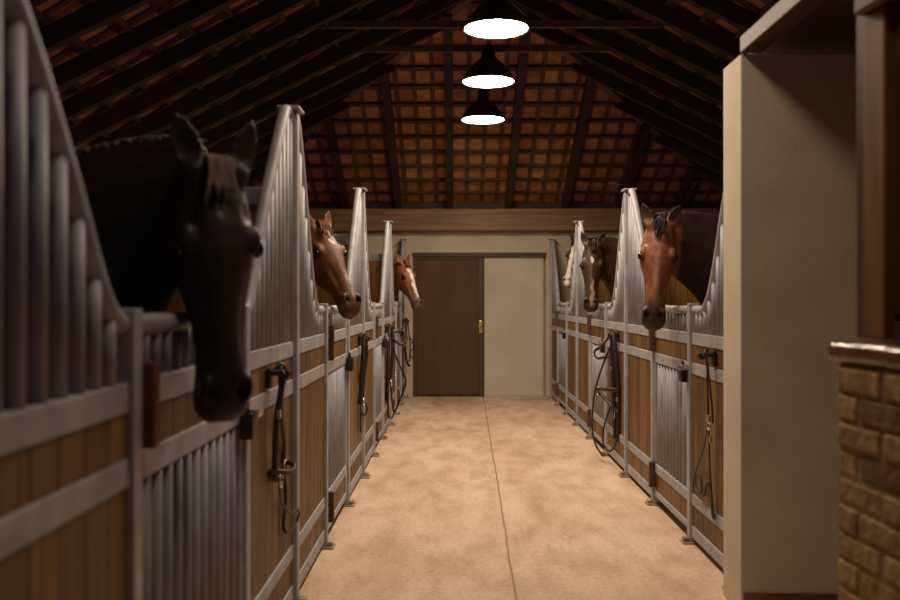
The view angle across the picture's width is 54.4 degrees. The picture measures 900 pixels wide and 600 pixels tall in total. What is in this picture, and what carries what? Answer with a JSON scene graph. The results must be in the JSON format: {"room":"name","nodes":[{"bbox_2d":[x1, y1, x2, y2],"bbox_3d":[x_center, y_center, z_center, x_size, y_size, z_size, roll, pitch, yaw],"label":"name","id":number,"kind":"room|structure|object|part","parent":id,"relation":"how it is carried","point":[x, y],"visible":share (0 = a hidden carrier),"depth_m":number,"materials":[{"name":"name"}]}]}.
{"room":"farm building","nodes":[
{"label":"farm building","id":0,"kind":"room"},
{"bbox_2d":[2,121,73,186],"bbox_3d":[-3.706,0.000,5.893,0.200,2.900,14.930,0,0,0],"label":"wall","id":1,"kind":"structure","parent":0,"point":[2,121],"depth_m":7.04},
{"bbox_2d":[2,0,779,207],"bbox_3d":[0.367,-2.425,5.757,8.027,2.291,14.719,0,0,0],"label":"ceiling","id":2,"kind":"structure","parent":0,"point":[607,97],"depth_m":9.57,"materials":[{"name":"wood"}]},
{"bbox_2d":[461,89,504,124],"bbox_3d":[0.393,-2.653,10.447,0.536,1.039,0.536,0,0,0],"label":"pendant lamp","id":3,"kind":"object","parent":2,"relation":"hanging from","point":[482,111],"visible":0.86,"depth_m":10.32,"materials":[{"name":"metal"}]},
{"bbox_2d":[462,116,503,123],"bbox_3d":[0.393,-2.144,10.447,0.500,0.020,0.500,0,0,0],"label":"diffuser","id":4,"kind":"object","parent":3,"relation":"attached to","point":[465,119],"depth_m":10.40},
{"bbox_2d":[461,40,515,88],"bbox_3d":[0.379,-2.653,8.627,0.536,1.039,0.536,0,0,0],"label":"pendant lamp","id":5,"kind":"object","parent":2,"relation":"hanging from","point":[488,72],"visible":0.96,"depth_m":8.51,"materials":[{"name":"metal"}]},
{"bbox_2d":[463,76,513,87],"bbox_3d":[0.379,-2.144,8.627,0.500,0.020,0.500,0,0,0],"label":"diffuser","id":6,"kind":"object","parent":5,"relation":"attached to","point":[469,81],"depth_m":8.58,"materials":[{"name":"white plastic"}]},
{"bbox_2d":[462,0,529,39],"bbox_3d":[0.367,-2.653,6.947,0.536,1.039,0.536,0,0,0],"label":"pendant lamp","id":7,"kind":"object","parent":2,"relation":"hanging from","point":[492,19],"visible":1,"depth_m":6.81,"materials":[{"name":"metal"}]},
{"bbox_2d":[465,19,527,37],"bbox_3d":[0.367,-2.144,6.947,0.500,0.020,0.500,0,0,0],"label":"diffuser","id":8,"kind":"object","parent":7,"relation":"attached to","point":[476,28],"depth_m":6.89,"materials":[{"name":"white plastic"}]},
{"bbox_2d":[332,231,644,396],"bbox_3d":[0.413,0.000,13.196,7.930,2.900,0.262,0,0,0],"label":"wall","id":9,"kind":"structure","parent":0,"point":[516,263],"depth_m":13.12,"materials":[{"name":"paint"}]},
{"bbox_2d":[413,257,483,396],"bbox_3d":[-0.023,0.400,13.116,1.070,2.100,0.149,0,0,0],"label":"door","id":10,"kind":"structure","parent":9,"relation":"in","point":[448,327],"depth_m":13.12,"materials":[{"name":"brown wood"}]},
{"bbox_3d":[0.444,0.400,13.069,0.076,0.180,0.061,0,0,0],"label":"handle","id":11,"kind":"part","parent":10,"relation":"part of","materials":[{"name":"gold metal"}]},
{"bbox_2d":[308,202,720,208],"bbox_3d":[0.412,-1.400,13.027,7.910,0.100,0.100,0,0,0],"label":"trim","id":12,"kind":"structure","parent":9,"relation":"attached to","point":[312,205],"depth_m":12.97,"materials":[{"name":"brown wood"}]},
{"bbox_2d":[309,208,719,230],"bbox_3d":[0.412,-1.188,12.997,7.910,0.325,0.160,0,0,0],"label":"wooden beam","id":13,"kind":"structure","parent":9,"relation":"attached to","point":[403,219],"depth_m":12.92,"materials":[{"name":"brown wood"}]},
{"bbox_2d":[300,396,727,599],"bbox_3d":[0.359,1.525,5.888,8.330,0.150,14.980,0,0,0],"label":"floor","id":14,"kind":"structure","parent":0,"point":[464,497],"depth_m":5.75,"materials":[{"name":"concrete"}]},
{"bbox_2d":[0,0,142,599],"bbox_3d":[-0.764,0.270,1.106,0.135,2.360,2.050,0,0,0],"label":"partition","id":15,"kind":"object","parent":14,"relation":"on","point":[71,416],"visible":1,"depth_m":1.71,"materials":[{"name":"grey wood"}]},
{"bbox_3d":[-0.782,0.406,1.106,0.044,0.068,1.920,0,0,0],"label":"rail","id":16,"kind":"part","parent":15,"relation":"part of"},
{"bbox_3d":[-0.782,0.230,1.106,0.044,0.070,1.920,0,0,0],"label":"rail","id":17,"kind":"part","parent":15,"relation":"part of","materials":[{"name":"grey metal"}]},
{"bbox_3d":[-0.770,0.729,2.081,0.060,1.418,0.060,0,0,0],"label":"post","id":18,"kind":"part","parent":15,"relation":"part of","materials":[{"name":"grey metal"}]},
{"bbox_2d":[143,312,262,599],"bbox_3d":[-0.741,0.712,2.648,0.110,1.356,1.091,0,0,0],"label":"gate","id":19,"kind":"object","parent":15,"relation":"attached to","point":[193,466],"visible":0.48,"depth_m":2.53,"materials":[{"name":"grey metal"}]},
{"bbox_3d":[-0.769,0.230,2.631,0.044,0.070,0.976,0,0,0],"label":"rail","id":20,"kind":"part","parent":19,"relation":"part of","materials":[{"name":"grey metal"}]},
{"bbox_3d":[-0.769,0.406,2.631,0.044,0.068,0.976,0,0,0],"label":"rail","id":21,"kind":"part","parent":19,"relation":"part of","materials":[{"name":"grey metal"}]},
{"bbox_2d":[2,187,260,311],"bbox_3d":[-2.209,0.458,4.176,2.800,1.985,0.056,0,0,0],"label":"wall","id":22,"kind":"structure","parent":14,"relation":"on","point":[251,193],"depth_m":4.15,"materials":[{"name":"brown wood"}]},
{"bbox_3d":[-2.209,-0.492,4.176,2.800,0.085,0.056,0,0,0],"label":"rail","id":23,"kind":"part","parent":22,"relation":"part of","materials":[{"name":"grey metal"}]},
{"bbox_2d":[2,113,263,422],"bbox_3d":[-1.810,0.470,2.678,2.570,1.968,0.745,0,0,0],"label":"horse","id":24,"kind":"object","parent":14,"relation":"on","point":[170,215],"visible":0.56,"depth_m":2.42},
{"bbox_2d":[243,104,335,599],"bbox_3d":[-0.727,0.270,4.155,0.164,2.360,2.050,0,0,0],"label":"partition","id":25,"kind":"object","parent":14,"relation":"on","point":[286,323],"visible":0.9,"depth_m":4.01,"materials":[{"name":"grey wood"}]},
{"bbox_3d":[-0.761,0.729,3.181,0.060,1.418,0.060,0,0,0],"label":"post","id":26,"kind":"part","parent":25,"relation":"part of","materials":[{"name":"grey metal"}]},
{"bbox_2d":[268,362,299,533],"bbox_3d":[-0.712,0.653,3.824,0.102,0.792,0.505,0,0,0],"label":"bridle","id":27,"kind":"object","parent":25,"relation":"hanging from","point":[273,472],"visible":0.95,"depth_m":3.65,"materials":[{"name":"leather"}]},
{"bbox_3d":[-0.759,0.406,4.156,0.044,0.068,1.920,0,0,0],"label":"rail","id":28,"kind":"part","parent":25,"relation":"part of","materials":[{"name":"grey metal"}]},
{"bbox_3d":[-0.759,0.230,4.156,0.044,0.070,1.920,0,0,0],"label":"rail","id":29,"kind":"part","parent":25,"relation":"part of","materials":[{"name":"grey metal"}]},
{"bbox_3d":[-0.759,1.183,4.156,0.044,0.065,1.920,0,0,0],"label":"rail","id":30,"kind":"part","parent":25,"relation":"part of","materials":[{"name":"grey metal"}]},
{"bbox_3d":[-0.752,0.272,4.156,0.065,2.333,0.060,0,0,0],"label":"post","id":31,"kind":"part","parent":25,"relation":"part of","materials":[{"name":"grey metal"}]},
{"bbox_3d":[-0.759,1.375,4.156,0.044,0.070,1.920,0,0,0],"label":"rail","id":32,"kind":"part","parent":25,"relation":"part of","materials":[{"name":"grey metal"}]},
{"bbox_3d":[-0.742,1.430,4.156,0.135,0.040,0.110,0,0,0],"label":"foot plate","id":33,"kind":"part","parent":25,"relation":"part of","materials":[{"name":"grey metal"}]},
{"bbox_3d":[-0.747,0.729,5.131,0.060,1.418,0.060,0,0,0],"label":"post","id":34,"kind":"part","parent":25,"relation":"part of","materials":[{"name":"grey metal"}]},
{"bbox_3d":[-0.737,1.432,5.131,0.120,0.036,0.100,0,0,0],"label":"foot plate","id":35,"kind":"part","parent":25,"relation":"part of","materials":[{"name":"grey metal"}]},
{"bbox_2d":[315,234,349,305],"bbox_3d":[-2.187,0.458,7.176,2.800,1.985,0.056,0,0,0],"label":"wall","id":36,"kind":"structure","parent":14,"relation":"on","point":[323,296],"depth_m":7.15,"materials":[{"name":"brown wood"}]},
{"bbox_3d":[-2.187,-0.492,7.176,2.800,0.085,0.056,0,0,0],"label":"rail","id":37,"kind":"part","parent":36,"relation":"part of","materials":[{"name":"grey metal"}]},
{"bbox_2d":[309,211,360,318],"bbox_3d":[-1.878,0.436,5.683,2.698,2.036,0.703,0,0,3],"label":"horse","id":38,"kind":"object","parent":14,"relation":"on","point":[330,273],"visible":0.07,"depth_m":5.42},
{"bbox_2d":[341,188,379,506],"bbox_3d":[-0.705,0.270,7.155,0.164,2.360,2.050,0,0,0],"label":"partition","id":39,"kind":"object","parent":14,"relation":"on","point":[360,446],"visible":0.8,"depth_m":6.98,"materials":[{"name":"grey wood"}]},
{"bbox_2d":[328,305,355,529],"bbox_3d":[-0.718,0.712,5.673,0.110,1.356,0.991,0,0,0],"label":"gate","id":40,"kind":"object","parent":39,"relation":"attached to","point":[339,363],"visible":0.74,"depth_m":5.69,"materials":[{"name":"grey metal"}]},
{"bbox_3d":[-0.747,1.360,5.656,0.044,0.040,0.876,0,0,0],"label":"rail","id":41,"kind":"part","parent":40,"relation":"part of","materials":[{"name":"grey metal"}]},
{"bbox_3d":[-0.747,0.406,5.656,0.044,0.068,0.876,0,0,0],"label":"rail","id":42,"kind":"part","parent":40,"relation":"part of","materials":[{"name":"grey metal"}]},
{"bbox_3d":[-0.747,1.183,5.656,0.044,0.065,0.876,0,0,0],"label":"rail","id":43,"kind":"part","parent":40,"relation":"part of","materials":[{"name":"grey metal"}]},
{"bbox_3d":[-0.747,0.230,5.656,0.044,0.070,0.876,0,0,0],"label":"rail","id":44,"kind":"part","parent":40,"relation":"part of","materials":[{"name":"grey metal"}]},
{"bbox_3d":[-0.739,0.729,6.181,0.060,1.418,0.060,0,0,0],"label":"post","id":45,"kind":"part","parent":39,"relation":"part of","materials":[{"name":"grey metal"}]},
{"bbox_3d":[-0.729,1.432,6.181,0.120,0.036,0.100,0,0,0],"label":"foot plate","id":46,"kind":"part","parent":39,"relation":"part of","materials":[{"name":"grey metal"}]},
{"bbox_3d":[-0.737,1.375,7.156,0.044,0.070,1.920,0,0,0],"label":"rail","id":47,"kind":"part","parent":39,"relation":"part of","materials":[{"name":"grey metal"}]},
{"bbox_3d":[-0.737,1.183,7.156,0.044,0.065,1.920,0,0,0],"label":"rail","id":48,"kind":"part","parent":39,"relation":"part of","materials":[{"name":"grey metal"}]},
{"bbox_3d":[-0.737,0.406,7.156,0.044,0.068,1.920,0,0,0],"label":"rail","id":49,"kind":"part","parent":39,"relation":"part of","materials":[{"name":"grey metal"}]},
{"bbox_3d":[-0.737,0.230,7.156,0.044,0.070,1.920,0,0,0],"label":"rail","id":50,"kind":"part","parent":39,"relation":"part of","materials":[{"name":"grey metal"}]},
{"bbox_2d":[358,332,367,432],"bbox_3d":[-0.685,0.652,6.958,0.083,0.799,0.331,0,0,0],"label":"bridle","id":51,"kind":"object","parent":39,"relation":"hanging from","point":[364,344],"visible":1,"depth_m":6.87,"materials":[{"name":"leather"}]},
{"bbox_3d":[-0.729,0.272,7.156,0.065,2.333,0.060,0,0,0],"label":"post","id":52,"kind":"part","parent":39,"relation":"part of","materials":[{"name":"grey metal"}]},
{"bbox_3d":[-0.719,1.430,7.155,0.135,0.040,0.110,0,0,0],"label":"foot plate","id":53,"kind":"part","parent":39,"relation":"part of","materials":[{"name":"grey metal"}]},
{"bbox_3d":[-0.725,0.729,8.131,0.060,1.418,0.060,0,0,0],"label":"post","id":54,"kind":"part","parent":39,"relation":"part of","materials":[{"name":"grey metal"}]},
{"bbox_2d":[375,303,388,444],"bbox_3d":[-0.696,0.712,8.648,0.110,1.356,0.991,0,0,0],"label":"gate","id":55,"kind":"object","parent":39,"relation":"attached to","point":[380,343],"visible":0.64,"depth_m":8.67,"materials":[{"name":"metal"}]},
{"bbox_3d":[-0.725,1.183,8.631,0.044,0.065,0.876,0,0,0],"label":"rail","id":56,"kind":"part","parent":55,"relation":"part of","materials":[{"name":"grey metal"}]},
{"bbox_3d":[-0.725,0.406,8.631,0.044,0.068,0.876,0,0,0],"label":"rail","id":57,"kind":"part","parent":55,"relation":"part of","materials":[{"name":"grey metal"}]},
{"bbox_2d":[368,254,381,302],"bbox_3d":[-2.165,0.458,10.126,2.800,1.985,0.056,0,0,0],"label":"wall","id":58,"kind":"structure","parent":14,"relation":"on","point":[374,260],"depth_m":10.10,"materials":[{"name":"brown wood"}]},
{"bbox_3d":[-2.165,-0.492,10.126,2.800,0.085,0.056,0,0,0],"label":"rail","id":59,"kind":"part","parent":58,"relation":"part of","materials":[{"name":"grey metal"}]},
{"bbox_2d":[378,221,399,439],"bbox_3d":[-0.683,0.270,10.105,0.164,2.360,2.050,0,0,0],"label":"partition","id":60,"kind":"object","parent":14,"relation":"on","point":[389,309],"visible":0.69,"depth_m":9.81,"materials":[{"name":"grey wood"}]},
{"bbox_3d":[-0.717,0.729,9.131,0.060,1.418,0.060,0,0,0],"label":"post","id":61,"kind":"part","parent":60,"relation":"part of","materials":[{"name":"grey metal"}]},
{"bbox_3d":[-0.715,1.375,10.106,0.044,0.070,1.920,0,0,0],"label":"rail","id":62,"kind":"part","parent":60,"relation":"part of","materials":[{"name":"grey metal"}]},
{"bbox_3d":[-0.715,1.183,10.106,0.044,0.065,1.920,0,0,0],"label":"rail","id":63,"kind":"part","parent":60,"relation":"part of","materials":[{"name":"grey metal"}]},
{"bbox_3d":[-0.715,0.230,10.106,0.044,0.070,1.920,0,0,0],"label":"rail","id":64,"kind":"part","parent":60,"relation":"part of","materials":[{"name":"grey metal"}]},
{"bbox_3d":[-0.708,0.272,10.105,0.065,2.333,0.060,0,0,0],"label":"post","id":65,"kind":"part","parent":60,"relation":"part of","materials":[{"name":"grey metal"}]},
{"bbox_3d":[-0.703,0.729,11.081,0.060,1.418,0.060,0,0,0],"label":"post","id":66,"kind":"part","parent":60,"relation":"part of","materials":[{"name":"grey metal"}]},
{"bbox_2d":[385,324,407,418],"bbox_3d":[-0.616,0.779,9.589,0.142,1.047,0.319,0,0,42],"label":"bridle","id":67,"kind":"object","parent":60,"relation":"hanging from","point":[389,360],"visible":0.99,"depth_m":9.58,"materials":[{"name":"leather"}]},
{"bbox_2d":[397,302,404,402],"bbox_3d":[-0.674,0.712,11.596,0.110,1.356,0.991,0,0,0],"label":"gate","id":68,"kind":"object","parent":60,"relation":"attached to","point":[399,334],"visible":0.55,"depth_m":11.78,"materials":[{"name":"metal"}]},
{"bbox_2d":[397,238,409,404],"bbox_3d":[-0.665,0.270,12.537,0.164,2.360,1.022,0,0,0],"label":"partition","id":69,"kind":"object","parent":14,"relation":"on","point":[401,297],"visible":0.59,"depth_m":12.71,"materials":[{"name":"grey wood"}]},
{"bbox_3d":[-0.695,0.729,12.075,0.060,1.418,0.060,0,0,0],"label":"post","id":70,"kind":"part","parent":69,"relation":"part of","materials":[{"name":"grey metal"}]},
{"bbox_3d":[-0.686,0.272,12.960,0.065,2.333,0.060,0,0,0],"label":"post","id":71,"kind":"part","parent":69,"relation":"part of","materials":[{"name":"grey metal"}]},
{"bbox_2d":[404,318,414,366],"bbox_3d":[-0.601,0.613,12.709,0.165,0.717,0.086,0,0,-23],"label":"bridle","id":72,"kind":"object","parent":69,"relation":"hanging from","point":[405,319],"visible":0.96,"depth_m":12.70,"materials":[{"name":"leather"}]},
{"bbox_2d":[393,254,421,310],"bbox_3d":[-1.660,0.420,11.623,2.609,2.069,0.732,0,0,0],"label":"horse","id":73,"kind":"object","parent":14,"relation":"on","point":[404,278],"visible":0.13,"depth_m":11.42},
{"bbox_2d":[546,238,562,405],"bbox_3d":[1.496,0.270,12.521,0.135,2.360,1.022,0,0,0],"label":"partition","id":74,"kind":"object","parent":14,"relation":"on","point":[554,280],"visible":0.8,"depth_m":12.65,"materials":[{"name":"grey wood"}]},
{"bbox_3d":[1.509,0.272,12.944,0.065,2.333,0.060,0,0,0],"label":"post","id":75,"kind":"part","parent":74,"relation":"part of","materials":[{"name":"grey metal"}]},
{"bbox_3d":[1.513,1.375,12.524,0.044,0.070,0.900,0,0,0],"label":"rail","id":76,"kind":"part","parent":74,"relation":"part of","materials":[{"name":"grey metal"}]},
{"bbox_3d":[1.505,0.729,12.059,0.060,1.418,0.060,0,0,0],"label":"post","id":77,"kind":"part","parent":74,"relation":"part of","materials":[{"name":"grey metal"}]},
{"bbox_2d":[555,302,565,406],"bbox_3d":[1.476,0.712,11.560,0.110,1.356,0.991,0,0,0],"label":"gate","id":78,"kind":"object","parent":74,"relation":"attached to","point":[560,314],"visible":0.72,"depth_m":11.70,"materials":[{"name":"metal"}]},
{"bbox_3d":[1.505,1.183,11.577,0.044,0.065,0.876,0,0,0],"label":"rail","id":79,"kind":"part","parent":78,"relation":"part of","materials":[{"name":"grey metal"}]},
{"bbox_3d":[1.505,0.230,11.577,0.044,0.070,0.876,0,0,0],"label":"rail","id":80,"kind":"part","parent":78,"relation":"part of","materials":[{"name":"grey metal"}]},
{"bbox_2d":[562,232,590,287],"bbox_3d":[2.727,0.275,11.624,2.499,2.358,0.698,0,0,2],"label":"horse","id":81,"kind":"object","parent":14,"relation":"on","point":[567,278],"visible":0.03,"depth_m":11.46},
{"bbox_2d":[562,221,596,438],"bbox_3d":[1.478,0.270,10.119,0.135,2.360,2.050,0,0,0],"label":"partition","id":82,"kind":"object","parent":14,"relation":"on","point":[577,341],"visible":0.76,"depth_m":10.09,"materials":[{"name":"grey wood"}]},
{"bbox_3d":[1.497,0.729,11.094,0.060,1.418,0.060,0,0,0],"label":"post","id":83,"kind":"part","parent":82,"relation":"part of","materials":[{"name":"grey metal"}]},
{"bbox_3d":[1.495,0.230,10.119,0.044,0.070,1.920,0,0,0],"label":"rail","id":84,"kind":"part","parent":82,"relation":"part of","materials":[{"name":"grey metal"}]},
{"bbox_3d":[1.495,1.375,10.119,0.044,0.070,1.920,0,0,0],"label":"rail","id":85,"kind":"part","parent":82,"relation":"part of","materials":[{"name":"grey metal"}]},
{"bbox_3d":[1.495,1.183,10.119,0.044,0.065,1.920,0,0,0],"label":"rail","id":86,"kind":"part","parent":82,"relation":"part of","materials":[{"name":"grey metal"}]},
{"bbox_3d":[1.495,0.406,10.119,0.044,0.068,1.920,0,0,0],"label":"rail","id":87,"kind":"part","parent":82,"relation":"part of","materials":[{"name":"grey metal"}]},
{"bbox_3d":[1.488,0.272,10.119,0.065,2.333,0.060,0,0,0],"label":"post","id":88,"kind":"part","parent":82,"relation":"part of","materials":[{"name":"grey metal"}]},
{"bbox_3d":[1.483,0.729,9.144,0.060,1.418,0.060,0,0,0],"label":"post","id":89,"kind":"part","parent":82,"relation":"part of","materials":[{"name":"grey metal"}]},
{"bbox_2d":[587,303,604,443],"bbox_3d":[1.454,0.712,8.637,0.110,1.356,0.991,0,0,0],"label":"gate","id":90,"kind":"object","parent":82,"relation":"attached to","point":[595,320],"visible":0.63,"depth_m":8.76,"materials":[{"name":"metal"}]},
{"bbox_3d":[1.483,1.360,8.654,0.044,0.040,0.876,0,0,0],"label":"rail","id":91,"kind":"part","parent":90,"relation":"part of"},
{"bbox_3d":[1.483,1.183,8.654,0.044,0.065,0.876,0,0,0],"label":"rail","id":92,"kind":"part","parent":90,"relation":"part of","materials":[{"name":"grey metal"}]},
{"bbox_3d":[1.483,0.406,8.654,0.044,0.068,0.876,0,0,0],"label":"rail","id":93,"kind":"part","parent":90,"relation":"part of","materials":[{"name":"grey metal"}]},
{"bbox_3d":[1.483,0.230,8.654,0.044,0.070,0.876,0,0,0],"label":"rail","id":94,"kind":"part","parent":90,"relation":"part of","materials":[{"name":"grey metal"}]},
{"bbox_2d":[579,232,618,311],"bbox_3d":[2.545,0.390,8.686,2.598,2.128,0.747,0,0,0],"label":"horse","id":95,"kind":"object","parent":14,"relation":"on","point":[599,257],"visible":0.18,"depth_m":8.47},
{"bbox_2d":[598,279,611,303],"bbox_3d":[2.946,0.458,10.098,2.801,1.985,0.056,0,0,0],"label":"wall","id":96,"kind":"structure","parent":14,"relation":"on","point":[604,296],"depth_m":10.09,"materials":[{"name":"brown wood"}]},
{"bbox_2d":[600,188,663,505],"bbox_3d":[1.442,0.270,7.189,0.164,2.360,2.050,0,0,0],"label":"partition","id":97,"kind":"object","parent":14,"relation":"on","point":[635,449],"visible":0.82,"depth_m":7.03,"materials":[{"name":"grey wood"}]},
{"bbox_2d":[591,330,620,456],"bbox_3d":[1.371,0.828,7.751,0.103,1.146,0.583,0,0,-11],"label":"bridle","id":98,"kind":"object","parent":97,"relation":"hanging from","point":[615,388],"visible":0.99,"depth_m":7.57,"materials":[{"name":"leather"}]},
{"bbox_3d":[1.476,0.729,8.164,0.060,1.418,0.060,0,0,0],"label":"post","id":99,"kind":"part","parent":97,"relation":"part of","materials":[{"name":"grey metal"}]},
{"bbox_3d":[1.456,1.430,7.189,0.135,0.040,0.110,0,0,0],"label":"foot plate","id":100,"kind":"part","parent":97,"relation":"part of","materials":[{"name":"grey metal"}]},
{"bbox_3d":[1.473,0.230,7.189,0.044,0.070,1.920,0,0,0],"label":"rail","id":101,"kind":"part","parent":97,"relation":"part of","materials":[{"name":"grey metal"}]},
{"bbox_3d":[1.466,0.272,7.189,0.065,2.333,0.060,0,0,0],"label":"post","id":102,"kind":"part","parent":97,"relation":"part of","materials":[{"name":"grey metal"}]},
{"bbox_3d":[1.473,1.375,7.189,0.044,0.070,1.920,0,0,0],"label":"rail","id":103,"kind":"part","parent":97,"relation":"part of","materials":[{"name":"grey metal"}]},
{"bbox_3d":[1.473,1.183,7.189,0.044,0.065,1.920,0,0,0],"label":"rail","id":104,"kind":"part","parent":97,"relation":"part of","materials":[{"name":"grey metal"}]},
{"bbox_3d":[1.473,0.406,7.189,0.044,0.068,1.920,0,0,0],"label":"rail","id":105,"kind":"part","parent":97,"relation":"part of","materials":[{"name":"grey metal"}]},
{"bbox_3d":[1.451,1.432,6.214,0.120,0.036,0.100,0,0,0],"label":"foot plate","id":106,"kind":"part","parent":97,"relation":"part of","materials":[{"name":"grey metal"}]},
{"bbox_3d":[1.461,0.729,6.214,0.060,1.418,0.060,0,0,0],"label":"post","id":107,"kind":"part","parent":97,"relation":"part of","materials":[{"name":"grey metal"}]},
{"bbox_2d":[638,203,718,330],"bbox_3d":[2.573,0.415,5.770,2.766,2.079,0.751,0,0,0],"label":"horse","id":108,"kind":"object","parent":14,"relation":"on","point":[678,244],"visible":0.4,"depth_m":5.62},
{"bbox_2d":[665,276,701,305],"bbox_3d":[2.924,0.458,7.168,2.801,1.985,0.056,0,0,0],"label":"wall","id":109,"kind":"structure","parent":14,"relation":"on","point":[677,293],"depth_m":7.16,"materials":[{"name":"brown wood"}]},
{"bbox_2d":[679,196,722,588],"bbox_3d":[1.424,0.270,4.773,0.164,2.360,1.022,0,0,0],"label":"partition","id":110,"kind":"object","parent":14,"relation":"on","point":[704,322],"visible":0.57,"depth_m":4.91,"materials":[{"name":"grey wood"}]},
{"bbox_2d":[648,305,688,526],"bbox_3d":[1.433,0.712,5.707,0.110,1.356,0.991,0,0,0],"label":"gate","id":111,"kind":"object","parent":110,"relation":"attached to","point":[667,474],"visible":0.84,"depth_m":5.69,"materials":[{"name":"metal"}]},
{"bbox_3d":[1.462,1.360,5.724,0.044,0.040,0.876,0,0,0],"label":"rail","id":112,"kind":"part","parent":111,"relation":"part of","materials":[{"name":"grey metal"}]},
{"bbox_3d":[1.462,1.183,5.724,0.044,0.065,0.876,0,0,0],"label":"rail","id":113,"kind":"part","parent":111,"relation":"part of","materials":[{"name":"grey metal"}]},
{"bbox_3d":[1.462,0.406,5.724,0.044,0.068,0.876,0,0,0],"label":"rail","id":114,"kind":"part","parent":111,"relation":"part of","materials":[{"name":"grey metal"}]},
{"bbox_3d":[1.462,0.230,5.724,0.044,0.070,0.876,0,0,0],"label":"rail","id":115,"kind":"part","parent":111,"relation":"part of","materials":[{"name":"grey metal"}]},
{"bbox_3d":[1.444,1.432,5.234,0.120,0.036,0.100,0,0,0],"label":"foot plate","id":116,"kind":"part","parent":110,"relation":"part of","materials":[{"name":"grey metal"}]},
{"bbox_3d":[1.454,0.729,5.234,0.060,1.418,0.060,0,0,0],"label":"post","id":117,"kind":"part","parent":110,"relation":"part of","materials":[{"name":"grey metal"}]},
{"bbox_2d":[693,348,714,519],"bbox_3d":[1.401,0.726,4.870,0.062,0.929,0.381,0,0,0],"label":"bridle","id":118,"kind":"object","parent":110,"relation":"hanging from","point":[710,438],"visible":0.99,"depth_m":4.72,"materials":[{"name":"leather"}]},
{"bbox_3d":[1.456,1.375,4.769,0.044,0.070,0.900,0,0,0],"label":"rail","id":119,"kind":"part","parent":110,"relation":"part of","materials":[{"name":"grey metal"}]},
{"bbox_3d":[1.456,1.183,4.769,0.044,0.065,0.900,0,0,0],"label":"rail","id":120,"kind":"part","parent":110,"relation":"part of","materials":[{"name":"grey metal"}]},
{"bbox_3d":[1.456,0.406,4.769,0.044,0.068,0.900,0,0,0],"label":"rail","id":121,"kind":"part","parent":110,"relation":"part of","materials":[{"name":"grey metal"}]},
{"bbox_3d":[1.456,0.230,4.769,0.044,0.070,0.900,0,0,0],"label":"rail","id":122,"kind":"part","parent":110,"relation":"part of","materials":[{"name":"grey metal"}]},
{"bbox_2d":[723,54,878,599],"bbox_3d":[2.826,0.158,4.154,2.970,2.585,0.270,0,0,0],"label":"wall pier","id":123,"kind":"object","parent":14,"relation":"on","point":[790,120],"visible":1,"depth_m":4.03,"materials":[{"name":"paint"}]},
{"bbox_2d":[740,0,826,52],"bbox_3d":[1.368,-1.176,1.215,0.102,0.078,5.650,0,0,0],"label":"wooden beam","id":124,"kind":"structure","parent":123,"relation":"on","point":[785,15],"depth_m":3.65,"materials":[{"name":"beige paint"}]},
{"bbox_2d":[744,593,837,599],"bbox_3d":[2.750,1.400,4.014,2.796,0.100,0.012,0,0,0],"label":"baseboard","id":125,"kind":"object","parent":123,"relation":"attached to","point":[747,596],"visible":0.66,"depth_m":4.02,"materials":[{"name":"ceramic"}]},
{"bbox_2d":[748,0,856,53],"bbox_3d":[2.860,-1.202,1.334,2.840,0.025,5.910,0,0,0],"label":"ceiling","id":126,"kind":"structure","parent":0,"point":[831,28],"depth_m":3.92,"materials":[{"name":"brown wood"}]},
{"bbox_2d":[837,363,899,599],"bbox_3d":[1.285,0.818,0.720,0.225,1.286,3.423,0,0,-4],"label":"brick wall","id":127,"kind":"structure","parent":0,"point":[869,398],"depth_m":2.26,"materials":[{"name":"brown brick"}]},
{"bbox_2d":[828,340,899,371],"bbox_3d":[1.303,0.144,0.696,0.270,0.067,3.534,0,0,-4],"label":"trim","id":128,"kind":"structure","parent":127,"relation":"on","point":[880,354],"depth_m":2.27,"materials":[{"name":"metal"}]},
{"bbox_2d":[855,0,899,340],"bbox_3d":[1.258,-0.598,0.771,0.150,1.404,3.280,0,0,-4],"label":"wooden post","id":129,"kind":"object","parent":127,"relation":"in","point":[878,21],"depth_m":2.27,"materials":[{"name":"brown wood"}]},
{"bbox_3d":[1.260,-1.030,0.746,0.150,0.540,3.230,0,0,-4],"label":"head moulding","id":130,"kind":"part","parent":129,"relation":"part of","materials":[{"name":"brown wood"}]},
{"bbox_3d":[1.278,0.080,0.694,0.100,0.049,3.125,0,0,-4],"label":"rail","id":131,"kind":"part","parent":129,"relation":"part of","materials":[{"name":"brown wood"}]}
]}

